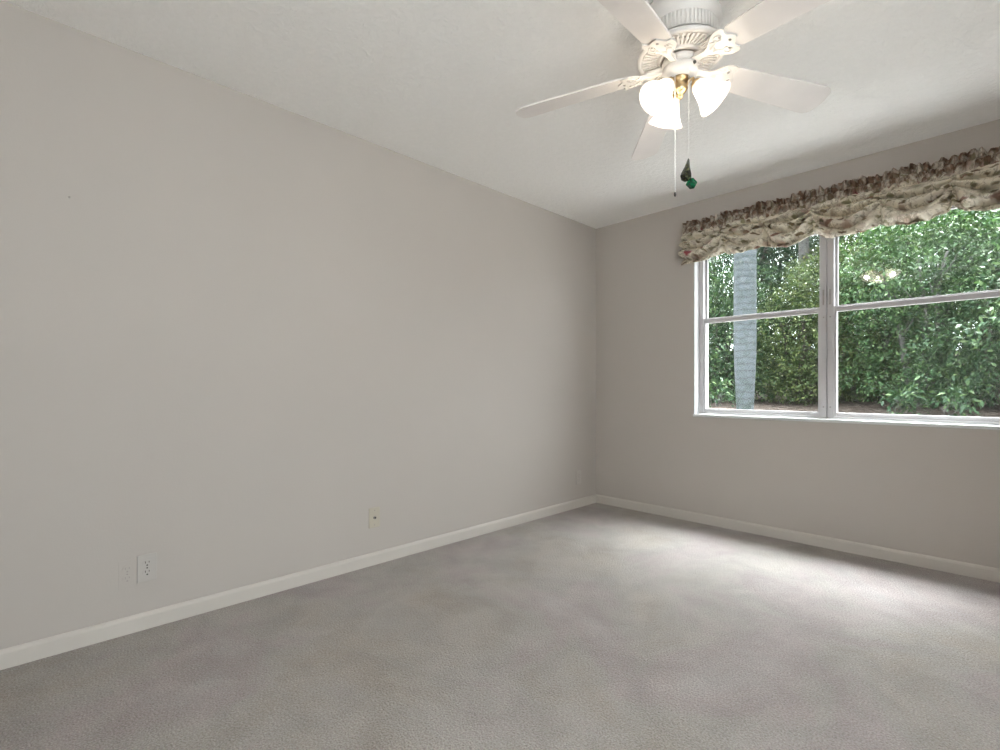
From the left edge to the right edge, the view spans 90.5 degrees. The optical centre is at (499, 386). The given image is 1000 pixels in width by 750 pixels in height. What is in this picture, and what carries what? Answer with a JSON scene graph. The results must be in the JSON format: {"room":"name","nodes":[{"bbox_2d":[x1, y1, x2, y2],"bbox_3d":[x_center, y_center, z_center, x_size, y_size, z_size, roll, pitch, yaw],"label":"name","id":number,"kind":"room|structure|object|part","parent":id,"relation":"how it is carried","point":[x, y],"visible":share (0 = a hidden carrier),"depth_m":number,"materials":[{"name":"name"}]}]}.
{"room":"empty bedroom","nodes":[
{"label":"empty bedroom","id":0,"kind":"room"},
{"bbox_2d":[0,0,595,649],"bbox_3d":[-0.839,-0.192,2.911,4.950,2.440,0.200,0,0,-44],"label":"wall","id":1,"kind":"structure","parent":0,"point":[246,328],"depth_m":2.36,"materials":[{"name":"paint"}]},
{"bbox_2d":[118,559,135,589],"bbox_3d":[-1.554,0.781,2.068,0.058,0.115,0.004,0,0,-44],"label":"wall outlet","id":2,"kind":"object","parent":1,"relation":"attached to","point":[126,570],"visible":1,"depth_m":2.07,"materials":[{"name":"paint"}]},
{"bbox_2d":[122,575,131,582],"bbox_3d":[-1.554,0.800,2.067,0.034,0.028,0.003,0,0,-44],"label":"receptacle","id":3,"kind":"object","parent":2,"relation":"attached to","point":[125,578],"depth_m":2.07,"materials":[{"name":"paint"}]},
{"bbox_2d":[122,566,131,573],"bbox_3d":[-1.554,0.761,2.067,0.034,0.028,0.003,0,0,-44],"label":"receptacle","id":4,"kind":"object","parent":2,"relation":"attached to","point":[125,569],"depth_m":2.07,"materials":[{"name":"paint"}]},
{"bbox_2d":[137,552,156,582],"bbox_3d":[-1.504,0.770,2.114,0.070,0.115,0.008,0,0,-44],"label":"wall outlet","id":5,"kind":"object","parent":1,"relation":"attached to","point":[147,563],"visible":1,"depth_m":2.11,"materials":[{"name":"white plastic"}]},
{"bbox_2d":[142,569,151,575],"bbox_3d":[-1.502,0.789,2.112,0.034,0.028,0.003,0,0,-44],"label":"receptacle","id":6,"kind":"object","parent":5,"relation":"attached to","point":[145,572],"depth_m":2.11,"materials":[{"name":"white plastic"}]},
{"bbox_2d":[142,559,151,566],"bbox_3d":[-1.502,0.750,2.112,0.034,0.028,0.003,0,0,-44],"label":"receptacle","id":7,"kind":"object","parent":5,"relation":"attached to","point":[145,562],"depth_m":2.11,"materials":[{"name":"white plastic"}]},
{"bbox_2d":[0,494,596,669],"bbox_3d":[-0.764,0.993,2.834,4.550,0.070,0.013,0,0,-44],"label":"baseboard","id":8,"kind":"structure","parent":1,"relation":"attached to","point":[24,653],"depth_m":2.36,"materials":[{"name":"paint"}]},
{"bbox_2d":[369,507,379,528],"bbox_3d":[-0.725,0.756,2.871,0.070,0.115,0.014,0,0,-44],"label":"cable jack","id":9,"kind":"object","parent":1,"relation":"attached to","point":[374,513],"visible":1,"depth_m":2.87,"materials":[{"name":"beige plastic"}]},
{"bbox_2d":[0,503,999,749],"bbox_3d":[0.459,1.088,1.585,4.950,0.120,3.910,0,0,-44],"label":"floor","id":10,"kind":"structure","parent":0,"point":[595,626],"depth_m":1.89,"materials":[{"name":"carpet"}]},
{"bbox_2d":[2,0,999,228],"bbox_3d":[0.459,-1.487,1.585,4.950,0.150,3.910,0,0,-44],"label":"ceiling","id":11,"kind":"structure","parent":0,"point":[441,84],"depth_m":2.27,"materials":[{"name":"white paint"}]},
{"bbox_2d":[515,0,830,196],"bbox_3d":[0.656,-1.058,1.817,1.219,0.708,1.240,0,0,-44],"label":"ceiling fan","id":12,"kind":"object","parent":11,"relation":"hanging from","point":[682,40],"visible":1,"depth_m":1.80,"materials":[{"name":"white wood"}]},
{"bbox_3d":[0.289,-1.168,2.015,0.464,0.062,0.133,0,0,21],"label":"fan blade","id":13,"kind":"part","parent":12,"relation":"part of","materials":[{"name":"white wood"}]},
{"bbox_3d":[0.401,-1.168,1.538,0.133,0.062,0.464,0,0,39],"label":"fan blade","id":14,"kind":"part","parent":12,"relation":"part of","materials":[{"name":"white wood"}]},
{"bbox_3d":[0.707,-1.168,2.269,0.133,0.062,0.464,0,0,3],"label":"fan blade","id":15,"kind":"part","parent":12,"relation":"part of","materials":[{"name":"white wood"}]},
{"bbox_3d":[0.571,-1.067,1.798,0.125,0.131,0.120,0,0,11],"label":"lamp shade","id":16,"kind":"part","parent":12,"relation":"part of","materials":[{"name":"white glass"}]},
{"bbox_3d":[0.603,-1.095,1.819,0.043,0.044,0.036,0,0,-44],"label":"light bulb","id":17,"kind":"part","parent":12,"relation":"part of","materials":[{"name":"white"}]},
{"bbox_3d":[0.663,-1.067,1.970,0.120,0.131,0.125,0,0,-44],"label":"lamp shade","id":18,"kind":"part","parent":12,"relation":"part of","materials":[{"name":"white glass"}]},
{"bbox_3d":[0.646,-0.942,1.830,0.004,0.452,0.003,0,0,-44],"label":"pull chain","id":19,"kind":"part","parent":12,"relation":"part of","materials":[{"name":"white metal"}]},
{"bbox_3d":[0.718,-1.122,1.838,0.043,0.048,0.063,0,0,-44],"label":"lamp arm","id":20,"kind":"part","parent":12,"relation":"part of","materials":[{"name":"gold metal"}]},
{"bbox_3d":[0.774,-1.067,1.812,0.127,0.131,0.128,0,0,-44],"label":"lamp shade","id":21,"kind":"part","parent":12,"relation":"part of","materials":[{"name":"white glass"}]},
{"bbox_3d":[0.889,-1.168,1.498,0.133,0.062,0.464,0,0,-33],"label":"fan blade","id":22,"kind":"part","parent":12,"relation":"part of","materials":[{"name":"white wood"}]},
{"bbox_3d":[1.078,-1.168,1.950,0.464,0.062,0.133,0,0,-15],"label":"fan blade","id":23,"kind":"part","parent":12,"relation":"part of","materials":[{"name":"white wood"}]},
{"bbox_2d":[596,119,999,568],"bbox_3d":[2.156,-0.192,3.245,0.200,2.440,3.510,0,0,-44],"label":"wall","id":24,"kind":"structure","parent":0,"point":[930,491],"depth_m":3.50,"materials":[{"name":"paint"}]},
{"bbox_2d":[694,262,698,413],"bbox_3d":[2.116,-0.433,3.206,0.083,1.278,1.722,0,0,-44],"label":"trim","id":25,"kind":"structure","parent":24,"relation":"attached to","point":[696,264],"depth_m":3.81,"materials":[{"name":"white paint"}]},
{"bbox_2d":[699,233,826,417],"bbox_3d":[1.865,-0.433,3.569,0.093,1.278,0.844,0,0,-44],"label":"window","id":26,"kind":"structure","parent":24,"relation":"in","point":[704,320],"depth_m":3.55,"materials":[{"name":"white metal"}]},
{"bbox_3d":[1.878,-0.768,3.585,0.024,0.547,0.773,0,0,-44],"label":"sash","id":27,"kind":"part","parent":26,"relation":"part of","materials":[{"name":"clear glass"}]},
{"bbox_3d":[1.849,-0.169,3.557,0.036,0.717,0.775,0,0,-44],"label":"sash","id":28,"kind":"part","parent":26,"relation":"part of","materials":[{"name":"white metal"}]},
{"bbox_2d":[596,495,999,582],"bbox_3d":[2.080,0.993,3.171,0.013,0.070,3.484,0,0,-44],"label":"baseboard","id":29,"kind":"structure","parent":24,"relation":"attached to","point":[925,561],"depth_m":3.18,"materials":[{"name":"paint"}]},
{"bbox_2d":[693,414,999,429],"bbox_3d":[2.149,0.216,3.238,0.202,0.020,1.730,0,0,-44],"label":"trim","id":30,"kind":"structure","parent":24,"relation":"attached to","point":[875,422],"depth_m":3.05,"materials":[{"name":"white paint"}]},
{"bbox_2d":[827,205,999,424],"bbox_3d":[2.466,-0.433,2.955,0.093,1.278,0.866,0,0,-44],"label":"window","id":31,"kind":"structure","parent":24,"relation":"in","point":[833,307],"depth_m":3.18,"materials":[{"name":"white metal"}]},
{"bbox_3d":[2.482,-0.768,2.967,0.024,0.547,0.795,0,0,-44],"label":"sash","id":32,"kind":"part","parent":31,"relation":"part of","materials":[{"name":"clear glass"}]},
{"bbox_3d":[2.453,-0.169,2.939,0.036,0.717,0.797,0,0,-44],"label":"sash","id":33,"kind":"part","parent":31,"relation":"part of","materials":[{"name":"white metal"}]},
{"bbox_3d":[2.066,-1.149,3.151,0.060,0.025,1.788,0,0,-44],"label":"curtain rod","id":34,"kind":"object","parent":24,"relation":"attached to","visible":0},
{"bbox_2d":[678,146,999,264],"bbox_3d":[2.024,-1.085,3.110,0.176,0.360,1.888,0,0,-44],"label":"valance","id":35,"kind":"object","parent":34,"relation":"hanging from","point":[970,181],"visible":1,"depth_m":2.95,"materials":[{"name":"fabric"}]},
{"label":"outside","id":36,"kind":"structure","parent":0,"visible":0},
{"bbox_2d":[708,355,999,417],"bbox_3d":[8.148,0.101,10.163,18.000,2.206,26.000,0,0,-44],"label":"ground","id":37,"kind":"structure","parent":36,"point":[870,407],"depth_m":7.80,"materials":[{"name":"soil"},{"name":"mulch"}]},
{"bbox_2d":[709,268,723,296],"bbox_3d":[3.803,-2.216,12.775,3.124,4.871,4.023,0,0,-44],"label":"tree","id":38,"kind":"object","parent":37,"relation":"on","point":[719,268],"visible":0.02,"depth_m":11.77,"materials":[{"name":"green plant"}]},
{"bbox_2d":[708,272,733,380],"bbox_3d":[3.272,-1.285,9.562,2.214,3.310,2.662,0,0,-44],"label":"shrub","id":39,"kind":"object","parent":37,"relation":"on","point":[711,313],"visible":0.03,"depth_m":9.04,"materials":[{"name":"green plant"}]},
{"bbox_2d":[708,372,735,406],"bbox_3d":[3.629,0.100,8.289,0.876,0.730,0.564,0,0,21],"label":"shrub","id":40,"kind":"object","parent":37,"relation":"on","point":[722,390],"visible":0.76,"depth_m":8.25,"materials":[{"name":"green plant"}]},
{"bbox_2d":[734,249,756,409],"bbox_3d":[3.208,-2.782,6.498,5.452,7.450,5.464,0,0,-44],"label":"palm tree","id":41,"kind":"object","parent":37,"relation":"on","point":[745,263],"visible":0.32,"depth_m":6.39,"materials":[{"name":"grey plant"}]},
{"bbox_2d":[708,253,807,401],"bbox_3d":[4.272,-1.161,9.599,1.999,3.245,2.946,0,0,-44],"label":"shrub","id":42,"kind":"object","parent":37,"relation":"on","point":[724,373],"visible":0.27,"depth_m":9.11,"materials":[{"name":"green plant"}]},
{"bbox_2d":[708,236,819,391],"bbox_3d":[5.847,-2.265,12.207,3.387,5.294,4.754,0,0,-44],"label":"tree","id":43,"kind":"object","parent":37,"relation":"on","point":[764,254],"visible":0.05,"depth_m":11.62,"materials":[{"name":"green plant"}]},
{"bbox_2d":[726,233,876,380],"bbox_3d":[7.847,-2.283,12.293,2.990,4.962,4.551,0,0,-44],"label":"tree","id":44,"kind":"object","parent":37,"relation":"on","point":[796,254],"visible":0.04,"depth_m":12.30,"materials":[{"name":"green plant"}]},
{"bbox_2d":[732,245,898,405],"bbox_3d":[5.316,-0.974,8.729,2.128,2.840,2.210,0,0,-2],"label":"shrub","id":45,"kind":"object","parent":37,"relation":"on","point":[803,393],"visible":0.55,"depth_m":8.53,"materials":[{"name":"green plant"}]},
{"bbox_2d":[711,215,964,379],"bbox_3d":[6.287,-2.025,10.307,4.994,4.608,4.994,0,0,-44],"label":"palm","id":46,"kind":"object","parent":37,"relation":"on","point":[803,246],"visible":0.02,"depth_m":10.26,"materials":[{"name":"green plant"}]},
{"bbox_2d":[708,268,973,368],"bbox_3d":[9.492,-1.697,13.549,3.689,4.296,21.359,0,0,-41],"label":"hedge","id":47,"kind":"object","parent":37,"relation":"on","point":[876,268],"visible":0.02,"depth_m":13.87,"materials":[{"name":"green plant"}]},
{"bbox_2d":[782,234,958,401],"bbox_3d":[6.170,-1.191,8.527,2.022,3.191,2.475,0,0,-38],"label":"shrub","id":48,"kind":"object","parent":37,"relation":"on","point":[889,335],"visible":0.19,"depth_m":8.37,"materials":[{"name":"green plant"}]},
{"bbox_2d":[809,221,969,393],"bbox_3d":[7.855,-2.289,9.817,2.483,5.005,3.355,0,0,-44],"label":"tree","id":49,"kind":"object","parent":37,"relation":"on","point":[931,221],"visible":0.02,"depth_m":9.53,"materials":[{"name":"green plant"}]},
{"bbox_2d":[810,220,995,387],"bbox_3d":[8.083,-1.971,9.211,3.043,4.780,4.524,0,0,-44],"label":"tree","id":50,"kind":"object","parent":37,"relation":"on","point":[856,234],"visible":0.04,"depth_m":9.42,"materials":[{"name":"green plant"}]},
{"bbox_2d":[815,209,999,407],"bbox_3d":[6.518,-1.427,7.245,2.307,3.550,3.098,0,0,-34],"label":"tree","id":51,"kind":"object","parent":37,"relation":"on","point":[884,279],"visible":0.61,"depth_m":7.31,"materials":[{"name":"green plant"}]},
{"bbox_2d":[877,371,939,414],"bbox_3d":[5.481,0.130,6.696,0.572,0.686,0.677,0,0,-44],"label":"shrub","id":52,"kind":"object","parent":37,"relation":"on","point":[907,393],"visible":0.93,"depth_m":6.66,"materials":[{"name":"green plant"}]},
{"bbox_2d":[897,220,999,407],"bbox_3d":[6.772,-1.077,6.409,2.590,3.059,1.836,0,0,41],"label":"shrub","id":53,"kind":"object","parent":37,"relation":"on","point":[992,383],"visible":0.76,"depth_m":6.60,"materials":[{"name":"green plant"}]},
{"bbox_2d":[921,376,983,416],"bbox_3d":[5.670,0.191,6.243,0.807,0.668,0.613,0,0,-44],"label":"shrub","id":54,"kind":"object","parent":37,"relation":"on","point":[962,406],"visible":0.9,"depth_m":6.13,"materials":[{"name":"green plant"}]},
{"bbox_2d":[940,208,999,371],"bbox_3d":[6.706,-1.272,5.627,2.039,3.339,2.676,0,0,-42],"label":"shrub","id":55,"kind":"object","parent":37,"relation":"on","point":[983,287],"visible":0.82,"depth_m":6.18,"materials":[{"name":"green plant"}]},
{"bbox_2d":[944,209,999,393],"bbox_3d":[8.198,-2.459,7.707,2.174,5.341,2.229,0,0,-44],"label":"tree","id":56,"kind":"object","parent":37,"relation":"on","point":[959,209],"visible":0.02,"depth_m":7.85,"materials":[{"name":"green plant"}]}
]}

